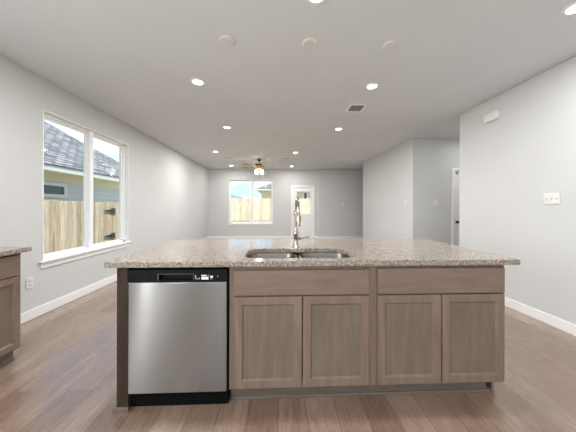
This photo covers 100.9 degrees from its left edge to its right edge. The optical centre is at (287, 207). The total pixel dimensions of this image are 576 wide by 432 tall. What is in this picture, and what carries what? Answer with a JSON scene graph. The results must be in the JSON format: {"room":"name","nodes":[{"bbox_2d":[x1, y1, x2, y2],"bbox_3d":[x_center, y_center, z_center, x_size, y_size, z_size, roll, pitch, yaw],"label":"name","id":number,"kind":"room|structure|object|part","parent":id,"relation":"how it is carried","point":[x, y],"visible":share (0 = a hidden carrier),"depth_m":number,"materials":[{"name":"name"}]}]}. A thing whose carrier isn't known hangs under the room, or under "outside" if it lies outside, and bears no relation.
{"room":"kitchen","nodes":[
{"label":"kitchen","id":0,"kind":"room"},
{"bbox_2d":[0,54,208,313],"bbox_3d":[-2.940,-0.133,3.401,0.140,2.740,12.118,0,0,-2],"label":"wall","id":1,"kind":"structure","parent":0,"point":[168,190],"depth_m":3.07,"materials":[{"name":"paint"}]},
{"bbox_2d":[26,277,33,289],"bbox_3d":[-2.835,0.833,2.616,0.010,0.120,0.078,0,0,-2],"label":"electrical outlet","id":2,"kind":"object","parent":1,"relation":"attached to","point":[29,281],"visible":1,"depth_m":2.61,"materials":[{"name":"white plastic"}]},
{"bbox_2d":[39,109,131,268],"bbox_3d":[-2.918,-0.215,3.540,0.175,1.844,1.655,0,0,-2],"label":"window","id":3,"kind":"structure","parent":1,"relation":"in","point":[88,249],"depth_m":3.50,"materials":[{"name":"white plastic"}]},
{"bbox_3d":[-2.962,-0.255,3.147,0.035,1.685,0.712,0,0,-2],"label":"sash","id":4,"kind":"part","parent":3,"relation":"part of","materials":[{"name":"clear glass"}]},
{"bbox_3d":[-2.885,0.629,3.542,0.105,0.022,1.655,0,0,-2],"label":"sill","id":5,"kind":"part","parent":3,"relation":"part of","materials":[{"name":"white paint"}]},
{"bbox_3d":[-2.994,-0.255,3.929,0.035,1.685,0.712,0,0,-2],"label":"sash","id":6,"kind":"part","parent":3,"relation":"part of","materials":[{"name":"clear glass"}]},
{"bbox_2d":[20,236,208,323],"bbox_3d":[-2.958,1.183,5.627,0.015,0.108,7.388,0,0,-2],"label":"baseboard","id":7,"kind":"structure","parent":1,"relation":"attached to","point":[26,316],"depth_m":3.01,"materials":[{"name":"white paint"}]},
{"bbox_2d":[208,169,317,235],"bbox_3d":[0.944,-0.122,9.555,8.128,2.740,0.140,0,0,-2],"label":"wall","id":8,"kind":"structure","parent":0,"point":[218,190],"depth_m":9.40,"materials":[{"name":"paint"}]},
{"bbox_2d":[228,179,273,225],"bbox_3d":[-1.459,-0.183,9.428,1.810,1.819,0.175,0,0,-2],"label":"window","id":9,"kind":"structure","parent":8,"relation":"in","point":[251,223],"depth_m":9.43,"materials":[{"name":"white plastic"}]},
{"bbox_3d":[-1.895,-0.225,9.470,0.782,1.660,0.035,0,0,-2],"label":"sash","id":10,"kind":"part","parent":9,"relation":"part of","materials":[{"name":"clear glass"}]},
{"bbox_3d":[-1.460,0.648,9.393,1.810,0.022,0.105,0,0,-2],"label":"sill","id":11,"kind":"part","parent":9,"relation":"part of","materials":[{"name":"white paint"}]},
{"bbox_3d":[-1.028,-0.223,9.506,0.782,1.660,0.035,0,0,-2],"label":"sash","id":12,"kind":"part","parent":9,"relation":"part of","materials":[{"name":"clear glass"}]},
{"bbox_2d":[209,236,362,238],"bbox_3d":[0.878,1.193,9.365,7.988,0.108,0.235,0,0,-2],"label":"baseboard","id":13,"kind":"structure","parent":8,"relation":"attached to","point":[210,237],"depth_m":9.35,"materials":[{"name":"white paint"}]},
{"bbox_2d":[291,185,314,238],"bbox_3d":[0.584,0.192,9.501,0.940,2.110,0.178,0,0,-2],"label":"door","id":14,"kind":"structure","parent":8,"relation":"in","point":[306,228],"depth_m":9.48,"materials":[{"name":"white paint"}]},
{"bbox_3d":[0.443,0.736,9.480,0.270,0.580,0.008,0,0,-2],"label":"raised panel","id":15,"kind":"part","parent":14,"relation":"part of","materials":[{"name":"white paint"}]},
{"bbox_3d":[0.615,-0.181,9.485,0.600,0.955,0.012,0,0,-2],"label":"lite frame","id":16,"kind":"part","parent":14,"relation":"part of","materials":[{"name":"clear glass"}]},
{"bbox_3d":[0.773,0.737,9.494,0.270,0.580,0.008,0,0,-2],"label":"raised panel","id":17,"kind":"part","parent":14,"relation":"part of","materials":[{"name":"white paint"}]},
{"bbox_2d":[0,0,575,169],"bbox_3d":[1.124,-1.542,3.568,8.268,0.100,12.118,0,0,-2],"label":"ceiling","id":18,"kind":"structure","parent":0,"point":[134,61],"depth_m":2.43,"materials":[{"name":"paint"}]},
{"bbox_2d":[190,78,204,85],"bbox_3d":[-1.076,-1.494,2.843,0.170,0.008,0.170,0,0,-2],"label":"recessed light","id":19,"kind":"object","parent":18,"relation":"in","point":[196,81],"visible":1,"depth_m":2.83,"materials":[{"name":"white paint"}]},
{"bbox_2d":[218,35,233,46],"bbox_3d":[-0.553,-1.490,2.139,0.140,0.012,0.140,0,0,-2],"label":"cover","id":20,"kind":"object","parent":18,"relation":"attached to","point":[224,40],"visible":1,"depth_m":2.12,"materials":[{"name":"white plastic"}]},
{"bbox_2d":[242,159,267,173],"bbox_3d":[-0.871,-1.212,7.463,1.213,0.570,1.220,0,0,-2],"label":"ceiling fan","id":21,"kind":"object","parent":18,"relation":"hanging from","point":[259,165],"visible":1,"depth_m":7.34,"materials":[{"name":"brown wood"}]},
{"bbox_2d":[302,38,316,48],"bbox_3d":[0.198,-1.488,2.167,0.140,0.012,0.140,0,0,-2],"label":"cover","id":22,"kind":"object","parent":18,"relation":"attached to","point":[308,43],"visible":1,"depth_m":2.15,"materials":[{"name":"white plastic"}]},
{"bbox_2d":[306,0,325,5],"bbox_3d":[0.202,-1.490,1.675,0.170,0.008,0.170,0,0,-2],"label":"recessed light","id":23,"kind":"object","parent":18,"relation":"in","point":[311,2],"visible":1,"depth_m":1.73,"materials":[{"name":"white paint"}]},
{"bbox_2d":[339,157,366,159],"bbox_3d":[1.978,-1.485,7.237,0.740,0.010,0.360,0,0,-2],"label":"attic hatch","id":24,"kind":"object","parent":18,"relation":"in","point":[342,158],"visible":1,"depth_m":7.22,"materials":[{"name":"white paint"}]},
{"bbox_2d":[345,104,367,111],"bbox_3d":[1.021,-1.487,3.575,0.260,0.010,0.280,0,0,-2],"label":"ceiling vent","id":25,"kind":"object","parent":18,"relation":"in","point":[352,107],"visible":1,"depth_m":3.54,"materials":[{"name":"white metal"}]},
{"bbox_2d":[365,82,378,89],"bbox_3d":[1.034,-1.488,2.930,0.170,0.008,0.170,0,0,-2],"label":"recessed light","id":26,"kind":"object","parent":18,"relation":"in","point":[370,86],"visible":1,"depth_m":2.92,"materials":[{"name":"white paint"}]},
{"bbox_2d":[381,41,397,51],"bbox_3d":[0.939,-1.486,2.200,0.140,0.012,0.140,0,0,-2],"label":"cover","id":27,"kind":"object","parent":18,"relation":"attached to","point":[390,45],"visible":1,"depth_m":2.19,"materials":[{"name":"white plastic"}]},
{"bbox_2d":[560,1,575,16],"bbox_3d":[2.148,-1.485,1.770,0.170,0.008,0.170,0,0,-2],"label":"recessed light","id":28,"kind":"object","parent":18,"relation":"in","point":[569,10],"visible":1,"depth_m":1.80,"materials":[{"name":"white paint"}]},
{"bbox_2d":[0,238,575,431],"bbox_3d":[1.117,1.308,3.568,8.268,0.120,12.118,0,0,-2],"label":"floor","id":29,"kind":"structure","parent":0,"point":[62,375],"depth_m":1.53,"materials":[{"name":"wood"}]},
{"bbox_2d":[0,253,20,366],"bbox_3d":[-2.474,0.799,1.625,0.650,0.878,0.610,0,0,-2],"label":"base cabinet","id":30,"kind":"object","parent":29,"relation":"on","point":[10,265],"visible":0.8,"depth_m":1.86,"materials":[{"name":"beige wood"}]},
{"bbox_3d":[-2.164,0.839,1.637,0.006,0.461,0.462,0,0,-2],"label":"door panel","id":31,"kind":"part","parent":30,"relation":"part of","materials":[{"name":"brown wood"}]},
{"bbox_3d":[-2.158,0.463,1.638,0.019,0.163,0.570,0,0,-2],"label":"drawer","id":32,"kind":"part","parent":30,"relation":"part of","materials":[{"name":"beige wood"}]},
{"bbox_3d":[-2.159,0.839,1.638,0.019,0.569,0.570,0,0,-2],"label":"door","id":33,"kind":"part","parent":30,"relation":"part of","materials":[{"name":"beige wood"}]},
{"bbox_2d":[0,247,31,255],"bbox_3d":[-2.439,0.343,1.330,0.692,0.036,1.258,0,0,-2],"label":"countertop","id":34,"kind":"structure","parent":30,"relation":"on","point":[4,251],"depth_m":1.87,"materials":[{"name":"stone"}]},
{"bbox_2d":[112,268,130,412],"bbox_3d":[-1.028,0.803,1.753,0.092,0.878,0.626,0,0,-2],"label":"end panel","id":35,"kind":"object","parent":29,"relation":"on","point":[123,404],"visible":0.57,"depth_m":1.46,"materials":[{"name":"brown wood"}]},
{"bbox_2d":[127,267,230,406],"bbox_3d":[-0.687,0.804,1.754,0.598,0.878,0.614,0,0,-2],"label":"dishwasher","id":36,"kind":"object","parent":29,"relation":"on","point":[178,317],"visible":0.97,"depth_m":1.46,"materials":[{"name":"silver metal"}]},
{"bbox_3d":[-0.681,0.424,1.450,0.222,0.042,0.005,0,0,-2],"label":"pocket handle","id":37,"kind":"part","parent":36,"relation":"part of","materials":[{"name":"black plastic"}]},
{"bbox_3d":[-0.675,0.418,1.472,0.596,0.074,0.038,0,0,-2],"label":"control panel","id":38,"kind":"part","parent":36,"relation":"part of","materials":[{"name":"black plastic"}]},
{"bbox_2d":[229,253,372,399],"bbox_3d":[0.076,0.806,1.802,0.915,0.878,0.620,0,0,-2],"label":"base cabinet","id":39,"kind":"object","parent":29,"relation":"on","point":[307,331],"visible":0.82,"depth_m":1.50,"materials":[{"name":"beige wood"}]},
{"bbox_3d":[-0.124,0.844,1.493,0.423,0.569,0.019,0,0,-2],"label":"door","id":40,"kind":"part","parent":39,"relation":"part of","materials":[{"name":"beige wood"}]},
{"bbox_3d":[-0.124,0.844,1.498,0.315,0.461,0.006,0,0,-2],"label":"door panel","id":41,"kind":"part","parent":39,"relation":"part of","materials":[{"name":"brown wood"}]},
{"bbox_3d":[0.090,0.473,1.502,0.851,0.155,0.019,0,0,-2],"label":"drawer","id":42,"kind":"part","parent":39,"relation":"part of","materials":[{"name":"beige wood"}]},
{"bbox_2d":[104,239,519,267],"bbox_3d":[0.177,0.349,1.985,2.608,0.036,1.018,0,0,-2],"label":"countertop","id":43,"kind":"structure","parent":39,"relation":"on","point":[178,252],"depth_m":1.70,"materials":[{"name":"stone"}]},
{"bbox_2d":[248,253,349,257],"bbox_3d":[0.080,0.458,1.736,0.787,0.174,0.399,0,0,-2],"label":"sink","id":44,"kind":"object","parent":43,"relation":"in","point":[255,255],"visible":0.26,"depth_m":1.91,"materials":[{"name":"silver metal"}]},
{"bbox_3d":[-0.121,0.457,1.728,0.385,0.174,0.399,0,0,-2],"label":"bowl","id":45,"kind":"part","parent":44,"relation":"part of","materials":[{"name":"silver metal"}]},
{"bbox_3d":[0.278,0.459,1.744,0.390,0.174,0.399,0,0,-2],"label":"bowl","id":46,"kind":"part","parent":44,"relation":"part of","materials":[{"name":"silver metal"}]},
{"bbox_2d":[293,197,309,247],"bbox_3d":[0.112,0.124,1.889,0.141,0.414,0.222,0,0,-2],"label":"kitchen faucet","id":47,"kind":"object","parent":43,"relation":"on","point":[297,202],"visible":1,"depth_m":1.95,"materials":[{"name":"silver metal"}]},
{"bbox_3d":[0.304,0.845,1.510,0.422,0.569,0.019,0,0,-2],"label":"door","id":48,"kind":"part","parent":39,"relation":"part of","materials":[{"name":"beige wood"}]},
{"bbox_3d":[0.304,0.845,1.516,0.314,0.461,0.006,0,0,-2],"label":"door panel","id":49,"kind":"part","parent":39,"relation":"part of","materials":[{"name":"brown wood"}]},
{"bbox_2d":[369,265,504,394],"bbox_3d":[0.972,0.808,1.839,0.877,0.878,0.620,0,0,-2],"label":"base cabinet","id":50,"kind":"object","parent":29,"relation":"on","point":[437,328],"visible":0.73,"depth_m":1.54,"materials":[{"name":"beige wood"}]},
{"bbox_3d":[0.778,0.847,1.530,0.416,0.569,0.019,0,0,-2],"label":"door","id":51,"kind":"part","parent":50,"relation":"part of","materials":[{"name":"beige wood"}]},
{"bbox_3d":[0.778,0.847,1.535,0.308,0.461,0.006,0,0,-2],"label":"door panel","id":52,"kind":"part","parent":50,"relation":"part of","materials":[{"name":"brown wood"}]},
{"bbox_3d":[0.991,0.472,1.539,0.840,0.161,0.019,0,0,-2],"label":"drawer","id":53,"kind":"part","parent":50,"relation":"part of","materials":[{"name":"beige wood"}]},
{"bbox_3d":[1.201,0.848,1.553,0.309,0.461,0.006,0,0,-2],"label":"door panel","id":54,"kind":"part","parent":50,"relation":"part of","materials":[{"name":"brown wood"}]},
{"bbox_3d":[1.202,0.848,1.547,0.417,0.569,0.019,0,0,-2],"label":"door","id":55,"kind":"part","parent":50,"relation":"part of","materials":[{"name":"beige wood"}]},
{"bbox_2d":[317,169,362,236],"bbox_3d":[3.026,-0.117,9.461,3.694,2.740,0.220,0,0,-2],"label":"wall","id":56,"kind":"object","parent":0,"point":[336,187],"visible":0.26,"depth_m":9.31,"materials":[{"name":"paint"}]},
{"bbox_2d":[363,141,408,238],"bbox_3d":[2.697,-0.118,6.715,0.140,2.740,2.883,0,0,-2],"label":"wall","id":57,"kind":"structure","parent":0,"point":[385,176],"depth_m":6.32,"materials":[{"name":"paint"}]},
{"bbox_2d":[409,138,459,243],"bbox_3d":[3.868,-0.115,5.251,2.359,2.740,0.140,0,0,-2],"label":"wall","id":58,"kind":"structure","parent":0,"point":[431,161],"depth_m":5.15,"materials":[{"name":"paint"}]},
{"bbox_2d":[433,200,438,205],"bbox_3d":[3.205,-0.092,5.148,0.115,0.115,0.011,0,0,-2],"label":"light switch","id":59,"kind":"object","parent":58,"relation":"attached to","point":[435,202],"visible":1,"depth_m":5.15,"materials":[{"name":"white plastic"}]},
{"bbox_2d":[452,168,459,245],"bbox_3d":[4.000,0.202,5.222,0.901,2.108,0.208,0,0,-2],"label":"door","id":60,"kind":"structure","parent":58,"relation":"in","point":[455,171],"depth_m":5.18,"materials":[{"name":"white paint"}]},
{"bbox_2d":[459,56,575,324],"bbox_3d":[2.945,-0.117,0.704,0.140,2.740,6.244,0,0,-2],"label":"wall","id":61,"kind":"structure","parent":0,"point":[508,163],"depth_m":2.76,"materials":[{"name":"paint"}]},
{"bbox_2d":[484,109,499,123],"bbox_3d":[2.749,-1.223,3.216,0.050,0.128,0.212,0,0,-2],"label":"door chime","id":62,"kind":"object","parent":61,"relation":"attached to","point":[490,117],"visible":1,"depth_m":3.19,"materials":[{"name":"white plastic"}]},
{"bbox_2d":[505,297,575,335],"bbox_3d":[2.931,1.199,0.781,0.155,0.108,6.119,0,0,-2],"label":"baseboard","id":63,"kind":"structure","parent":61,"relation":"attached to","point":[563,325],"depth_m":2.60,"materials":[{"name":"white paint"}]},
{"bbox_2d":[544,193,559,203],"bbox_3d":[2.791,-0.093,2.522,0.018,0.118,0.150,0,0,-2],"label":"light switch","id":64,"kind":"object","parent":61,"relation":"attached to","point":[549,198],"visible":1,"depth_m":2.52,"materials":[{"name":"white plastic"}]},
{"label":"outside","id":65,"kind":"structure","parent":0,"visible":0},
{"bbox_2d":[231,214,270,221],"bbox_3d":[-1.239,1.432,29.975,120.000,0.380,120.000,0,0,-2],"label":"ground","id":66,"kind":"structure","parent":65,"point":[242,214],"depth_m":21.14,"materials":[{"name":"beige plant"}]},
{"bbox_2d":[44,199,82,253],"bbox_3d":[-5.153,0.723,3.766,0.149,1.776,4.950,0,0,-2],"label":"wooden fence","id":67,"kind":"object","parent":66,"relation":"on","point":[63,220],"visible":0.4,"depth_m":5.43,"materials":[{"name":"brown wood"}]},
{"bbox_2d":[44,121,118,202],"bbox_3d":[-11.108,-1.610,2.494,10.060,6.412,18.760,0,0,-2],"label":"house","id":68,"kind":"structure","parent":66,"relation":"on","point":[63,153],"depth_m":7.75,"materials":[{"name":"grey"}]},
{"bbox_3d":[-6.641,-0.492,5.982,0.020,0.240,2.200,0,0,-2],"label":"pane","id":69,"kind":"part","parent":68,"relation":"part of","materials":[{"name":"clear glass"}]},
{"bbox_2d":[93,202,118,243],"bbox_3d":[-5.265,0.718,7.004,0.192,1.747,1.470,0,0,-2],"label":"wooden gate","id":70,"kind":"object","parent":66,"relation":"on","point":[104,223],"depth_m":6.79,"materials":[{"name":"brown wood"}]},
{"bbox_3d":[-5.178,0.101,6.923,0.028,0.160,0.460,0,0,-2],"label":"gate hinge","id":71,"kind":"part","parent":70,"relation":"part of","materials":[{"name":"black metal"}]},
{"bbox_3d":[-5.180,0.831,6.923,0.028,0.160,0.460,0,0,-2],"label":"gate hinge","id":72,"kind":"part","parent":70,"relation":"part of","materials":[{"name":"black metal"}]},
{"bbox_2d":[231,194,242,213],"bbox_3d":[-14.972,-1.044,46.423,13.960,4.499,11.060,0,0,-2],"label":"house","id":73,"kind":"structure","parent":66,"relation":"on","point":[232,196],"depth_m":42.43,"materials":[{"name":"grey"}]},
{"bbox_2d":[231,198,309,220],"bbox_3d":[-2.842,0.212,21.473,24.090,2.052,0.149,0,0,-2],"label":"wooden fence","id":74,"kind":"object","parent":66,"relation":"on","point":[261,207],"visible":0.14,"depth_m":21.41,"materials":[{"name":"brown wood"}]},
{"bbox_2d":[257,183,309,213],"bbox_3d":[2.254,-1.652,31.619,11.960,5.805,10.060,0,0,-2],"label":"house","id":75,"kind":"structure","parent":66,"relation":"on","point":[266,191],"depth_m":26.95,"materials":[{"name":"paint"}]}
]}

